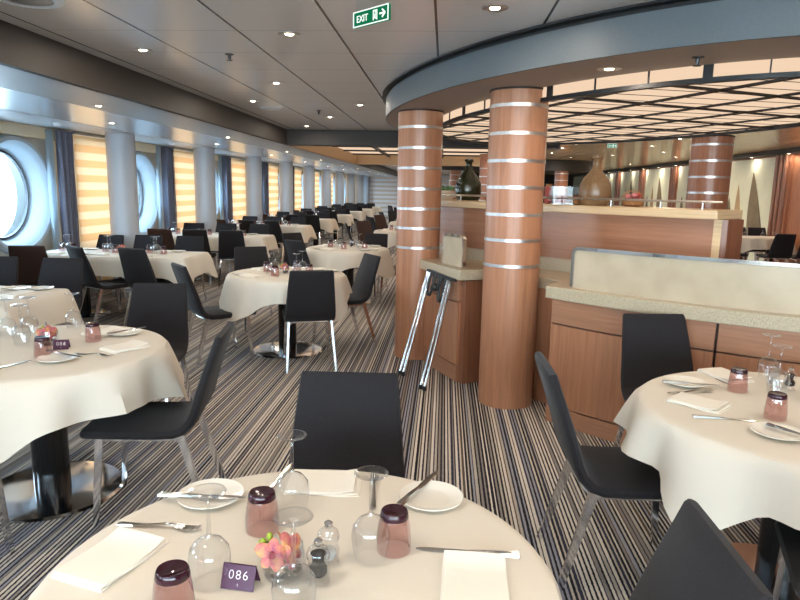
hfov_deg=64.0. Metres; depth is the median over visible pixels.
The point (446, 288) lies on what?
tray stand
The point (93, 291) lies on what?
sill
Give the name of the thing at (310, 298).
dining chair
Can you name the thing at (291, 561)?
wine glass
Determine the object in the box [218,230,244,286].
dining chair
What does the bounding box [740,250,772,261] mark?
dining table
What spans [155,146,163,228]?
sheer curtain
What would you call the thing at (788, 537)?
dining chair
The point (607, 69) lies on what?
recessed light
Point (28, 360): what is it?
table knife
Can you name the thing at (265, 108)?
ceiling vent
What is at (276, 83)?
recessed light
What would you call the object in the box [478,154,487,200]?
pillar
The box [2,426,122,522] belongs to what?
round dining table
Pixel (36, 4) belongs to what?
ceiling vent
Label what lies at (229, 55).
sprinkler head
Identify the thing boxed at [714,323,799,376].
base cabinet
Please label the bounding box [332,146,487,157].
ceiling panel
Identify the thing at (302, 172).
window
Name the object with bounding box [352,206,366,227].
dining chair
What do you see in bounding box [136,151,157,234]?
window
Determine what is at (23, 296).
wine glass
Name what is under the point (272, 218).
dining chair
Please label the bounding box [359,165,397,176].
trim
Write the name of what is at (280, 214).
dining chair
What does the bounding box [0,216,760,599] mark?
floor
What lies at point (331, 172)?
window blind
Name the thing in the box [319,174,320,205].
window
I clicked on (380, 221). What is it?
dining chair
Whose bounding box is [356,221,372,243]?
dining chair
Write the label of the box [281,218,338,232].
tablecloth
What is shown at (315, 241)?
dining table
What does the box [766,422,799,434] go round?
table knife
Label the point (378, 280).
dining chair
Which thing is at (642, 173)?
trim
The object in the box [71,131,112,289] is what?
window blind
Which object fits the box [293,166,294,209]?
drape
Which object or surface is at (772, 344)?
wine glass
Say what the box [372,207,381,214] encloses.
tablecloth
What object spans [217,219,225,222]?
dining chair
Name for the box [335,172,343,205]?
column
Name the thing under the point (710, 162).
pillar
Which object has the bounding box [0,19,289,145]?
ceiling bulkhead
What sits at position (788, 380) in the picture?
pepper mill
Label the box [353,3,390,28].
exit sign
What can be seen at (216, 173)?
window
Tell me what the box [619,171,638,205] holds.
picture
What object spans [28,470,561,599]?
tablecloth
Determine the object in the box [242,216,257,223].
dining chair
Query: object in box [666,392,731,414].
napkin
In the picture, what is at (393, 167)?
ceiling
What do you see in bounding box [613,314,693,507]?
dining chair
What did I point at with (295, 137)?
cross beam
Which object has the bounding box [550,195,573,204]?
display case
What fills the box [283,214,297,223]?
dining chair
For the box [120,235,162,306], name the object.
dining chair
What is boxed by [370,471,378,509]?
fork
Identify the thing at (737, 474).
tablecloth
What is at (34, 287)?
plate
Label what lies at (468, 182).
vase
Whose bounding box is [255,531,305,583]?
flower arrangement
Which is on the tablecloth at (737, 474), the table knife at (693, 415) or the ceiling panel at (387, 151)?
the table knife at (693, 415)
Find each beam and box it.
[287,129,559,149]
[442,166,479,170]
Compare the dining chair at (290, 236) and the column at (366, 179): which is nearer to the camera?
the dining chair at (290, 236)
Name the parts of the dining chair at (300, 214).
backrest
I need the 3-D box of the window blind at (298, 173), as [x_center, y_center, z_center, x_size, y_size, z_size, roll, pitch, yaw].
[-3.359,-3.319,21.086,0.050,2.105,1.140,2,10,4]
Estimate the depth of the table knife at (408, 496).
1.69 m
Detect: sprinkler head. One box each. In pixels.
[225,53,233,60]
[691,56,703,66]
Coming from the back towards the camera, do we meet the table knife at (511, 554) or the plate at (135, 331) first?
the plate at (135, 331)
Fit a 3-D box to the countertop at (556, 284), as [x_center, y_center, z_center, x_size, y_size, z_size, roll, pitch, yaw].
[1.771,-0.044,4.295,4.697,0.082,1.229,9,13,40]
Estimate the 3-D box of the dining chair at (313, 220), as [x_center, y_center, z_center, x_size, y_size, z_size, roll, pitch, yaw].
[-2.208,-1.717,16.179,0.435,0.885,0.631,1,10,-3]
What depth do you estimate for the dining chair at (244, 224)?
12.89 m
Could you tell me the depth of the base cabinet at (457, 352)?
5.21 m
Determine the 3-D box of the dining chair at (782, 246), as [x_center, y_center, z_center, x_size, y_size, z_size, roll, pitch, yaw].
[7.021,-0.813,11.983,0.435,0.885,0.631,2,10,4]
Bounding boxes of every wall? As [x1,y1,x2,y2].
[0,134,354,255]
[362,173,573,216]
[572,153,799,262]
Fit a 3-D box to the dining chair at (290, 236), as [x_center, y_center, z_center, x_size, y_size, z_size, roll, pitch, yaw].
[-1.394,-0.526,9.393,0.631,0.885,0.435,9,13,40]
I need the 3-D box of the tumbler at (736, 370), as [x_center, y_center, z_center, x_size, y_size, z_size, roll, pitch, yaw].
[1.405,0.331,2.659,0.078,0.096,0.078,2,10,4]
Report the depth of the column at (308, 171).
20.73 m
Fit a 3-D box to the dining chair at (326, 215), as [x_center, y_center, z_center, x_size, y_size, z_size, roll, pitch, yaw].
[-2.172,-1.930,17.412,0.435,0.885,0.631,3,10,10]
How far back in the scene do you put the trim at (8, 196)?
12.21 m
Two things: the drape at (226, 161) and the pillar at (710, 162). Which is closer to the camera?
the pillar at (710, 162)
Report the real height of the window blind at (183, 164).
2.105 m
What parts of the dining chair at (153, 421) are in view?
leg, leg, seat, leg, backrest, leg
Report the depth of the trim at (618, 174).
25.80 m
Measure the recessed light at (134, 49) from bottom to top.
0.009 m
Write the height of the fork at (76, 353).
0.013 m
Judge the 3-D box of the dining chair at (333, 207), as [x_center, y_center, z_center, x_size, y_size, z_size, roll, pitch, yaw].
[-2.317,-2.985,23.486,0.435,0.885,0.631,1,10,-3]
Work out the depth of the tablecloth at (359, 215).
22.21 m
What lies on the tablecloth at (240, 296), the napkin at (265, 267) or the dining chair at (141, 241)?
the napkin at (265, 267)
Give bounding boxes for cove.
[0,121,354,178]
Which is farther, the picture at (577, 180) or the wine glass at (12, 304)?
the picture at (577, 180)
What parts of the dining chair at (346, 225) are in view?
backrest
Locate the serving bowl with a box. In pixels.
[441,185,454,198]
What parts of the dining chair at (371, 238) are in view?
leg, backrest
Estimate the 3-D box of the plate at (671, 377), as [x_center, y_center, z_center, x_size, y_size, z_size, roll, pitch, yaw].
[1.220,0.354,2.741,0.168,0.016,0.168,2,10,4]
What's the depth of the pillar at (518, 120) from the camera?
4.45 m
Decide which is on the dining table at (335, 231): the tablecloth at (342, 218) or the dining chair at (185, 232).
the tablecloth at (342, 218)
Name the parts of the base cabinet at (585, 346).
door, drawer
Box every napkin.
[0,286,11,290]
[0,290,35,296]
[47,251,64,253]
[51,527,168,592]
[81,326,125,337]
[87,252,109,254]
[99,339,150,353]
[155,250,172,251]
[237,273,263,277]
[251,266,274,270]
[283,469,362,496]
[310,267,325,269]
[320,248,336,250]
[440,550,508,599]
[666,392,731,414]
[697,367,753,383]
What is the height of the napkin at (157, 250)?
0.024 m
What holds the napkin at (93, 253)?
on the tablecloth at (197, 263)
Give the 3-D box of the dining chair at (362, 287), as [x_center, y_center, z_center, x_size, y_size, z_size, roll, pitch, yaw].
[-0.558,-0.016,6.540,0.631,0.885,0.435,-4,11,-28]
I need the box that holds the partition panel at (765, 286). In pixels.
[569,247,799,314]
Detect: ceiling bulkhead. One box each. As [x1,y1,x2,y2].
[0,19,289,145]
[0,65,396,176]
[386,0,799,128]
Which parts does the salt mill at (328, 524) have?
knob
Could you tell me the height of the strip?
0.060 m
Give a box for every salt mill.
[317,520,339,564]
[766,365,780,387]
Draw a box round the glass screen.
[441,233,466,267]
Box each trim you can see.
[0,186,16,236]
[290,146,356,164]
[356,155,479,166]
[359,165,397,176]
[390,0,720,90]
[545,159,592,172]
[569,147,799,176]
[614,172,621,205]
[638,169,647,206]
[667,166,680,207]
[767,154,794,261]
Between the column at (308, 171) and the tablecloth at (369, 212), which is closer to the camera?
the column at (308, 171)
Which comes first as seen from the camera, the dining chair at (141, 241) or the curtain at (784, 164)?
the dining chair at (141, 241)
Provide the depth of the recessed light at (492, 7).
3.19 m
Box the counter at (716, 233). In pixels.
[439,194,743,271]
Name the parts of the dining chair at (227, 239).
leg, seat, backrest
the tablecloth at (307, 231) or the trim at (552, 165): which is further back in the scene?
the trim at (552, 165)
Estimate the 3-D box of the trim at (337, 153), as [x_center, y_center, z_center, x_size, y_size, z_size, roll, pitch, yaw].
[-1.528,-3.375,14.377,0.060,0.355,8.100,2,10,4]
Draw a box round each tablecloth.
[0,288,83,330]
[0,325,188,462]
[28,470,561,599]
[47,248,217,282]
[172,232,278,257]
[219,267,352,321]
[237,224,316,242]
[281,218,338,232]
[306,244,394,278]
[315,214,354,225]
[350,211,365,220]
[362,208,374,216]
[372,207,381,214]
[374,229,396,247]
[388,221,396,228]
[614,371,799,529]
[741,236,796,254]
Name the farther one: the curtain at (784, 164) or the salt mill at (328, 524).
the curtain at (784, 164)
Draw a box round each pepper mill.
[306,537,329,585]
[783,367,796,390]
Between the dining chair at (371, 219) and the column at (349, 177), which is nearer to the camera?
the dining chair at (371, 219)
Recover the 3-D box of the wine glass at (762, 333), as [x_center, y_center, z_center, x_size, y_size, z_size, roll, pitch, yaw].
[1.637,0.251,2.837,0.085,0.201,0.085,2,10,4]
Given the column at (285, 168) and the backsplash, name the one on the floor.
the column at (285, 168)
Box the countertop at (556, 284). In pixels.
[420,254,799,332]
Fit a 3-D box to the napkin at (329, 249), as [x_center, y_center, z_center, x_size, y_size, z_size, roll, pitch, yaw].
[-0.941,-0.668,8.399,0.138,0.024,0.200,-8,13,-41]
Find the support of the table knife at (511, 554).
on the tablecloth at (405, 574)
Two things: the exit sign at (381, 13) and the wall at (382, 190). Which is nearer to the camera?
the exit sign at (381, 13)
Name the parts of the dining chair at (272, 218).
backrest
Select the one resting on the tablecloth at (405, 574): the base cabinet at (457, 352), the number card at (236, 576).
the number card at (236, 576)
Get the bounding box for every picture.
[573,176,582,196]
[605,173,615,204]
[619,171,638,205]
[643,168,669,206]
[676,166,688,207]
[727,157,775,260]
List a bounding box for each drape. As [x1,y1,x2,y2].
[55,130,79,247]
[160,146,176,231]
[222,156,232,222]
[262,162,268,215]
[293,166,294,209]
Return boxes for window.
[0,134,50,253]
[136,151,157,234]
[215,168,218,217]
[278,169,279,211]
[301,172,302,207]
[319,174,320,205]
[333,176,334,203]
[344,178,345,203]
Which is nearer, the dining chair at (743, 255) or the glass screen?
the glass screen
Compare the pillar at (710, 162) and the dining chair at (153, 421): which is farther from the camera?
the pillar at (710, 162)
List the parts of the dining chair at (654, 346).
leg, seat, backrest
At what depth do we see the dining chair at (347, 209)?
21.99 m
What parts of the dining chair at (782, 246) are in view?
seat, backrest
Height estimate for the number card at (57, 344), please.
0.045 m
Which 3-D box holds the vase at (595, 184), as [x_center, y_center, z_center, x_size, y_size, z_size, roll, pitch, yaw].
[1.494,-0.911,4.885,0.240,0.373,0.240,2,10,4]
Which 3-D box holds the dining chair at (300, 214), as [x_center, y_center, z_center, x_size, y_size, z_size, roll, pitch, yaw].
[-2.742,-1.947,17.449,0.435,0.885,0.631,0,10,-5]
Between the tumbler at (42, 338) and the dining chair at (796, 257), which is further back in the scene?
the dining chair at (796, 257)
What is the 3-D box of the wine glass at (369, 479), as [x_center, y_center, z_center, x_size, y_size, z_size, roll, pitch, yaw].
[-0.063,0.469,1.392,0.085,0.201,0.085,2,10,4]
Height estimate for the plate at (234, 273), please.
0.016 m
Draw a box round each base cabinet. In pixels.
[423,270,482,383]
[545,299,718,443]
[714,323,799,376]
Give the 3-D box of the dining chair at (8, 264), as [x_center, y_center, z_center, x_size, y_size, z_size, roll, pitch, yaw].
[-3.670,0.086,5.608,0.435,0.885,0.631,1,10,1]
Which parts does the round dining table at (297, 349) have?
plate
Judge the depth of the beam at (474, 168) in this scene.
21.36 m
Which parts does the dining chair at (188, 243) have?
backrest, leg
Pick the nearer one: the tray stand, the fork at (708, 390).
the fork at (708, 390)
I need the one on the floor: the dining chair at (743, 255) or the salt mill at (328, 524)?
the dining chair at (743, 255)
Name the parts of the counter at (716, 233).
rail, trim, panel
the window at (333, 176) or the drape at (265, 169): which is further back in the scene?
the window at (333, 176)
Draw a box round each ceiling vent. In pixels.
[0,0,64,8]
[259,107,281,109]
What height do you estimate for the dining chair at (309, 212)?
0.885 m
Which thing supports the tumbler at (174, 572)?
on the tablecloth at (405, 574)
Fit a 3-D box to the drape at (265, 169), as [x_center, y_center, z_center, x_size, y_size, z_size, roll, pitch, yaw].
[-3.660,-2.651,17.387,0.129,2.150,0.340,2,10,4]
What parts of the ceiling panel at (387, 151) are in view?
panel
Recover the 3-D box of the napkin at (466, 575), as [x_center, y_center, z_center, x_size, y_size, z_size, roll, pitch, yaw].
[0.155,0.579,1.324,0.138,0.024,0.200,2,10,6]
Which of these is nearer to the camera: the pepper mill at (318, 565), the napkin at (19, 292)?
the pepper mill at (318, 565)
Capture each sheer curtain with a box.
[45,129,60,249]
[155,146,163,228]
[218,155,223,219]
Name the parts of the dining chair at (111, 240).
leg, backrest, leg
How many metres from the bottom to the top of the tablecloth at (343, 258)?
0.371 m
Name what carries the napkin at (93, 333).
on the tablecloth at (38, 399)
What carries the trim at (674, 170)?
attached to the wall at (793, 220)
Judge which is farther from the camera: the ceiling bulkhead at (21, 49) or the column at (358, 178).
the column at (358, 178)
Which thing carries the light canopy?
attached to the ceiling at (451, 99)
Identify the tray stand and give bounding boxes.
[398,269,456,390]
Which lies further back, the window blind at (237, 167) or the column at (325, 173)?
the column at (325, 173)
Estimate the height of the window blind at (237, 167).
2.105 m
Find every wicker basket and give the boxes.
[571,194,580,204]
[622,190,642,206]
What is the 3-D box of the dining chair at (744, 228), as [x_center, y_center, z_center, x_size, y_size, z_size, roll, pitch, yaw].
[7.232,-1.084,13.570,0.435,0.885,0.631,2,10,4]
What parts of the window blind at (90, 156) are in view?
head rail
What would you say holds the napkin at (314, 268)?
on the tablecloth at (240, 296)
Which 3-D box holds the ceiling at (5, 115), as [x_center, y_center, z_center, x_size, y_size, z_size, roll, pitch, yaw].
[-3.452,-3.571,16.157,0.900,0.060,40.500,2,10,4]
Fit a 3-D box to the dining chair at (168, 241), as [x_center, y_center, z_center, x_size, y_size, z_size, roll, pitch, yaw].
[-3.721,-0.713,10.213,0.435,0.885,0.631,1,10,-1]
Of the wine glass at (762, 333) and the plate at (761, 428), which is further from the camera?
the wine glass at (762, 333)
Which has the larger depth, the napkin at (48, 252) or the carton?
the napkin at (48, 252)
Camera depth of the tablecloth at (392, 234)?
12.07 m
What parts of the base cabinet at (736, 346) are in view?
door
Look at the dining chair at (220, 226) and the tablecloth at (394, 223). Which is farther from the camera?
the tablecloth at (394, 223)
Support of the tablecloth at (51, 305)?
on the dining table
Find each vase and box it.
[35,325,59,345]
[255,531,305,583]
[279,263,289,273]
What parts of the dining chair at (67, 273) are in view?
backrest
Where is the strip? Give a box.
[0,87,386,176]
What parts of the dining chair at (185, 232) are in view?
backrest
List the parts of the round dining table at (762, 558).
plate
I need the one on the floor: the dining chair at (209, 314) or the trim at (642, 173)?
the dining chair at (209, 314)
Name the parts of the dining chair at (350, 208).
backrest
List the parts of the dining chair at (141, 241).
leg, backrest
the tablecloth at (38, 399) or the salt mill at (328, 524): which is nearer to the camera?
the salt mill at (328, 524)
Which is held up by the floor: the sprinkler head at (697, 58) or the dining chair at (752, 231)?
the dining chair at (752, 231)
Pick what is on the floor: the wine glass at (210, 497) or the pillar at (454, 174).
the pillar at (454, 174)
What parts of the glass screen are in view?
frosted pane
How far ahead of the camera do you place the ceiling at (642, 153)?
13.86 m
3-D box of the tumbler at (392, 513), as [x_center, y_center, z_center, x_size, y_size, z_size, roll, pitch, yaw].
[-0.013,0.516,1.437,0.078,0.096,0.078,0,10,-6]
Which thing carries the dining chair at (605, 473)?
on the floor
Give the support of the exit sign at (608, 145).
hanging from the ceiling at (642, 153)
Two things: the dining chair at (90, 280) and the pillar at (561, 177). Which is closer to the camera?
the dining chair at (90, 280)
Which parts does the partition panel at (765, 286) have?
chrome frame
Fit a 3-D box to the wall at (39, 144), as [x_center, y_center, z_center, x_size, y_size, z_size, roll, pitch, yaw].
[-4.073,-2.648,16.593,0.340,2.500,39.910,2,10,4]
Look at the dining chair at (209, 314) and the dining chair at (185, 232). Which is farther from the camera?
the dining chair at (185, 232)
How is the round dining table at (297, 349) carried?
on the floor
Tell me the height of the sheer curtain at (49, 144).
2.150 m
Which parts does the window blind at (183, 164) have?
head rail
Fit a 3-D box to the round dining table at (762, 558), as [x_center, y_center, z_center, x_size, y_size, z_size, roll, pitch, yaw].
[1.512,0.794,2.492,1.120,0.742,1.120,2,10,4]
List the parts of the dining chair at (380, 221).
backrest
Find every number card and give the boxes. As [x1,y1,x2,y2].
[53,339,69,349]
[220,562,260,591]
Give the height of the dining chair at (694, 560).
0.885 m
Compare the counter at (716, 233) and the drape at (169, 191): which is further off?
the drape at (169, 191)
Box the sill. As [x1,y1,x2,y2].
[46,245,218,294]
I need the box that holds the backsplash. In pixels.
[439,243,570,271]
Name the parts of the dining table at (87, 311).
plate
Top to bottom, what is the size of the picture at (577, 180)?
2.300 m
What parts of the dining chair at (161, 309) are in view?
backrest, seat, leg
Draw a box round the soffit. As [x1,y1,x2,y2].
[382,0,690,104]
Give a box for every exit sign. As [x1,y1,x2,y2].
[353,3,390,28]
[607,144,616,147]
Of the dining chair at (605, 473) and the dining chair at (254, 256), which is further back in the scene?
the dining chair at (254, 256)
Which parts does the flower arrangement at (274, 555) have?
flower, flower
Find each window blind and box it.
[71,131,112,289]
[171,147,195,231]
[229,156,245,222]
[267,162,278,215]
[294,166,301,210]
[315,169,319,206]
[331,172,333,204]
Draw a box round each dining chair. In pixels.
[0,256,17,285]
[0,472,14,553]
[8,245,47,286]
[37,257,82,325]
[65,245,130,321]
[80,321,233,525]
[95,234,127,307]
[118,247,171,326]
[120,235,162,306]
[126,283,192,401]
[147,228,174,249]
[171,262,256,368]
[174,236,206,301]
[182,229,216,285]
[183,223,204,275]
[211,223,236,271]
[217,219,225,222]
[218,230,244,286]
[234,246,271,334]
[238,220,270,261]
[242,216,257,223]
[248,224,268,234]
[264,220,283,262]
[266,216,281,257]
[276,211,289,217]
[281,217,305,257]
[282,232,305,266]
[282,270,336,373]
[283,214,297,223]
[284,239,310,266]
[289,371,404,477]
[293,212,307,245]
[304,210,314,214]
[304,215,321,244]
[310,212,329,244]
[312,253,380,346]
[324,211,341,240]
[330,209,346,236]
[332,206,341,210]
[339,208,356,232]
[345,223,359,244]
[347,207,357,219]
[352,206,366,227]
[354,233,387,296]
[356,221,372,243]
[365,217,393,253]
[374,215,389,250]
[376,267,395,303]
[388,211,396,222]
[535,351,661,593]
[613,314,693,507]
[629,498,772,599]
[740,253,747,259]
[742,227,757,259]
[746,227,775,261]
[756,234,795,262]
[771,520,799,599]
[785,246,799,262]
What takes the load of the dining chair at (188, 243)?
on the floor
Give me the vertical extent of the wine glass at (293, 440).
0.201 m
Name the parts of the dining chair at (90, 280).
backrest, leg, leg, seat, leg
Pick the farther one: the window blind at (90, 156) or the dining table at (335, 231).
the dining table at (335, 231)
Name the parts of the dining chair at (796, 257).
seat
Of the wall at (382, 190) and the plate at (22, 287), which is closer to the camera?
the plate at (22, 287)
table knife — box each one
[0,360,30,368]
[46,349,81,356]
[107,327,143,333]
[157,491,247,498]
[269,463,292,488]
[396,471,437,504]
[416,547,519,557]
[662,380,718,384]
[692,414,759,420]
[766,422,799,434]
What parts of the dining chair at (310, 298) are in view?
leg, leg, seat, backrest, leg, leg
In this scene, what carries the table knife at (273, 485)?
on the tablecloth at (405, 574)
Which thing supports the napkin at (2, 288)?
on the tablecloth at (51, 305)
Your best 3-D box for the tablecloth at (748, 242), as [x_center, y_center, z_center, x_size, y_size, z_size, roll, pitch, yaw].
[7.129,-1.102,12.801,1.227,0.322,0.917,2,10,4]
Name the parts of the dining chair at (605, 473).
leg, backrest, leg, seat, leg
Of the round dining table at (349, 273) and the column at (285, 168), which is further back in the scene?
the column at (285, 168)
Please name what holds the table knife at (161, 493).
on the plate at (215, 486)
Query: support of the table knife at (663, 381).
on the plate at (671, 377)
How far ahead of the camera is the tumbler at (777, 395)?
2.32 m
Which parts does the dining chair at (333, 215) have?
backrest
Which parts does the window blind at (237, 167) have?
head rail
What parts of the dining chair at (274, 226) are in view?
backrest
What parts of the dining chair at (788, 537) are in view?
leg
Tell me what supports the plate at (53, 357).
on the tablecloth at (38, 399)
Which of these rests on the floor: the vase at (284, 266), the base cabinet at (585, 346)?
the base cabinet at (585, 346)
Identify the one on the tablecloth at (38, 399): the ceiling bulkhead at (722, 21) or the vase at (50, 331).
the vase at (50, 331)
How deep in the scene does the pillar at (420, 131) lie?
5.71 m
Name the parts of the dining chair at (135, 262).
leg, backrest, seat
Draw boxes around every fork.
[76,353,112,355]
[116,521,201,530]
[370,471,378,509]
[667,389,714,393]
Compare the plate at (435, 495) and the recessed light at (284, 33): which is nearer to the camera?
the plate at (435, 495)
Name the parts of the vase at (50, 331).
flower, flower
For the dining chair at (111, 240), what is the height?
0.885 m
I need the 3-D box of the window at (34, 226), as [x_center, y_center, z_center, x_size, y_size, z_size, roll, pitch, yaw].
[-4.595,-1.231,7.506,0.285,1.390,1.390,2,10,4]
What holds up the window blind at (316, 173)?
hanging from the ceiling at (5, 115)
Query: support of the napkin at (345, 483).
on the tablecloth at (405, 574)
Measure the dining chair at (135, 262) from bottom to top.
0.885 m
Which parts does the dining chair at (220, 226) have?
backrest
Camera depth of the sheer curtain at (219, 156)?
14.07 m
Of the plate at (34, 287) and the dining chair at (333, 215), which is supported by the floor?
the dining chair at (333, 215)
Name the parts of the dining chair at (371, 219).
backrest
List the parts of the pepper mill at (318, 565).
knob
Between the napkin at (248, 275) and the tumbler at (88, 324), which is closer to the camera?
the tumbler at (88, 324)
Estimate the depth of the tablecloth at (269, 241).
10.19 m
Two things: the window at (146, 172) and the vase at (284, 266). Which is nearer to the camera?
the vase at (284, 266)
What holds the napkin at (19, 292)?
on the tablecloth at (51, 305)
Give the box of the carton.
[544,184,552,203]
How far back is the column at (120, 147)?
8.67 m
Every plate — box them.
[6,285,30,289]
[29,286,53,289]
[36,352,76,362]
[109,328,141,335]
[176,478,243,508]
[232,272,249,274]
[399,480,462,510]
[664,375,705,387]
[750,422,799,440]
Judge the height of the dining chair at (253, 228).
0.885 m
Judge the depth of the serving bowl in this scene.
6.62 m
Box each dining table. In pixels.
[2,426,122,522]
[80,278,166,317]
[253,304,322,358]
[274,254,285,261]
[277,234,318,247]
[327,230,343,239]
[342,268,371,305]
[731,517,799,599]
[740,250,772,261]
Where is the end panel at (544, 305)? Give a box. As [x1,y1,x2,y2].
[532,288,551,403]
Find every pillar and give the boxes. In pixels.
[394,109,443,359]
[449,170,460,198]
[478,86,548,409]
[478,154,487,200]
[553,171,568,202]
[685,135,734,208]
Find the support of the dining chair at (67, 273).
on the floor
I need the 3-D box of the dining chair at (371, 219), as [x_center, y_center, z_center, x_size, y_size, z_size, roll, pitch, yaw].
[-0.484,-1.567,15.503,0.631,0.885,0.435,-5,12,-31]
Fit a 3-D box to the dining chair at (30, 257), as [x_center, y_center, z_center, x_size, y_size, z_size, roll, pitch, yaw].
[-4.056,-0.198,7.204,0.435,0.885,0.631,-1,10,-10]
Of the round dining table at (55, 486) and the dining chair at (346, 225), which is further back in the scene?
the dining chair at (346, 225)
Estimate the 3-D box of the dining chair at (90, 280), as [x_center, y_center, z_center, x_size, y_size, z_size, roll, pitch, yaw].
[-3.315,-0.176,7.163,0.435,0.885,0.631,9,13,39]
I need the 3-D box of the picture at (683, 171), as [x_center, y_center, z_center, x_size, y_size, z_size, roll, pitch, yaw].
[8.297,-2.656,18.183,0.041,2.300,2.540,2,10,4]
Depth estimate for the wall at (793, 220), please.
12.93 m
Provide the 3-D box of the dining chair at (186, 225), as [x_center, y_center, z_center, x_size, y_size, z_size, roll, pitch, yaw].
[-3.703,-0.905,11.329,0.435,0.885,0.631,0,10,-4]
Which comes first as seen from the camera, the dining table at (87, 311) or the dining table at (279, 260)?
the dining table at (87, 311)
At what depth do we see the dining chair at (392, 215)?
20.07 m
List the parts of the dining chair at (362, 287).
leg, leg, leg, seat, backrest, leg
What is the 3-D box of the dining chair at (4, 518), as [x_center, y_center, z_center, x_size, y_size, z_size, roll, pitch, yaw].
[-1.872,0.677,2.399,0.435,0.885,0.631,2,10,7]
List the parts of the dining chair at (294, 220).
backrest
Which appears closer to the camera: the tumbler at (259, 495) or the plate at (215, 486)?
the tumbler at (259, 495)
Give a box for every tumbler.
[33,335,51,352]
[85,322,101,340]
[152,559,194,599]
[245,486,278,532]
[377,504,410,550]
[727,367,747,391]
[763,391,787,420]
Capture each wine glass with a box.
[10,304,30,344]
[19,296,38,332]
[188,488,230,587]
[271,510,316,599]
[275,431,308,512]
[351,468,389,561]
[757,333,780,378]
[767,344,792,393]
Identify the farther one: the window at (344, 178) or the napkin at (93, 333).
the window at (344, 178)
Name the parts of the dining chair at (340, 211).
backrest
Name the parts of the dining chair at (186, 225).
backrest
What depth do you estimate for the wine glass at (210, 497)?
1.29 m
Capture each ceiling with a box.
[0,0,653,130]
[0,109,370,176]
[381,165,463,173]
[387,36,799,127]
[474,127,799,174]
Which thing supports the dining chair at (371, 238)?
on the floor
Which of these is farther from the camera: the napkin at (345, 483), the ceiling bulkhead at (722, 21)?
the ceiling bulkhead at (722, 21)
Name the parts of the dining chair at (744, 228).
backrest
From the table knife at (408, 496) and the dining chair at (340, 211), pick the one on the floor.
the dining chair at (340, 211)
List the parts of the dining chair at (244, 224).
backrest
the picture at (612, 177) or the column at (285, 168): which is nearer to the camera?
the column at (285, 168)
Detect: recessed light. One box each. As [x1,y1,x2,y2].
[133,48,152,51]
[269,82,283,84]
[278,31,300,36]
[482,4,507,11]
[597,67,621,71]
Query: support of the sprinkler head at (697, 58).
attached to the ceiling at (451, 99)
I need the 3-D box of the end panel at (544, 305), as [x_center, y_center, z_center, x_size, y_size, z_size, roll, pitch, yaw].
[1.061,0.312,4.900,0.195,0.853,0.808,-5,12,-32]
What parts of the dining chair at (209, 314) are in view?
backrest, leg, leg, seat, leg, leg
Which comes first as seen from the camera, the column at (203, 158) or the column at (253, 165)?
the column at (203, 158)
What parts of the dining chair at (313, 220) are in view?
backrest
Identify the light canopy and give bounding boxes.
[443,57,799,144]
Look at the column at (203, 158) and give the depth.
11.68 m
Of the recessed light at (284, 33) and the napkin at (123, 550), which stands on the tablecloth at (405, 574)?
the napkin at (123, 550)
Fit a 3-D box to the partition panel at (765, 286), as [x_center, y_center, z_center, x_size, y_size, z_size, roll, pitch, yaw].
[2.236,-0.061,3.411,2.726,0.271,0.258,7,11,30]
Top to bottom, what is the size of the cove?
0.140 m
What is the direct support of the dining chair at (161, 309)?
on the floor
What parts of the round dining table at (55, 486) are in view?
plate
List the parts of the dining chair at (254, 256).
leg, backrest, leg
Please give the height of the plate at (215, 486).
0.016 m
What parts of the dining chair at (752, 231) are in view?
backrest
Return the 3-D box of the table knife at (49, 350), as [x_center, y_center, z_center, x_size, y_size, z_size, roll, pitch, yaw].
[-1.558,0.248,2.974,0.232,0.007,0.019,5,11,23]
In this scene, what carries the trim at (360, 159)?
attached to the ceiling at (393, 167)
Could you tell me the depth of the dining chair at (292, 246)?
8.23 m
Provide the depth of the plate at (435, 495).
1.68 m
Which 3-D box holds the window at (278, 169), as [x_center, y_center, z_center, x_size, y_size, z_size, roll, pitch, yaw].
[-3.746,-3.306,19.579,0.285,1.390,1.390,2,10,4]
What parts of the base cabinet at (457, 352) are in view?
door, drawer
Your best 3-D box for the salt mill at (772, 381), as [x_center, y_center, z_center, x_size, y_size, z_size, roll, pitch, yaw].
[1.591,0.323,2.720,0.050,0.099,0.050,2,10,4]
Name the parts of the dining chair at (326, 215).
backrest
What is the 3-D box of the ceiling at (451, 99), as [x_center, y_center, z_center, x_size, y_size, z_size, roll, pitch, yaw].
[1.924,-1.653,5.683,4.222,0.020,6.175,2,10,4]
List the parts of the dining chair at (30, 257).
seat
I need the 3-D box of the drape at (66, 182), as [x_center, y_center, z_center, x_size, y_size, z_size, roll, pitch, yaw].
[-4.297,-1.095,8.332,0.130,2.150,0.340,2,10,4]
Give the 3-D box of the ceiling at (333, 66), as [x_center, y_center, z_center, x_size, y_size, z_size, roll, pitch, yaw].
[-0.378,-1.467,2.978,3.830,0.060,14.300,2,10,4]
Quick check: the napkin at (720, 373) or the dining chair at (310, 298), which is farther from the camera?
the dining chair at (310, 298)
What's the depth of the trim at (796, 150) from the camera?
15.12 m
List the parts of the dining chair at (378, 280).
leg, leg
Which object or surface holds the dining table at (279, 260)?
on the floor
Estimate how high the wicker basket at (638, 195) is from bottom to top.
0.119 m
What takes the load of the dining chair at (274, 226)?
on the floor
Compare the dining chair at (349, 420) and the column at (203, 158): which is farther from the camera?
the column at (203, 158)
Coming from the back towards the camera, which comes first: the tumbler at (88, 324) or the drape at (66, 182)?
the drape at (66, 182)
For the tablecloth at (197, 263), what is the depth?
7.17 m
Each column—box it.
[105,133,139,297]
[193,148,218,269]
[245,157,262,222]
[279,162,292,213]
[303,166,314,210]
[321,169,330,207]
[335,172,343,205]
[346,174,353,203]
[355,175,362,203]
[363,176,369,203]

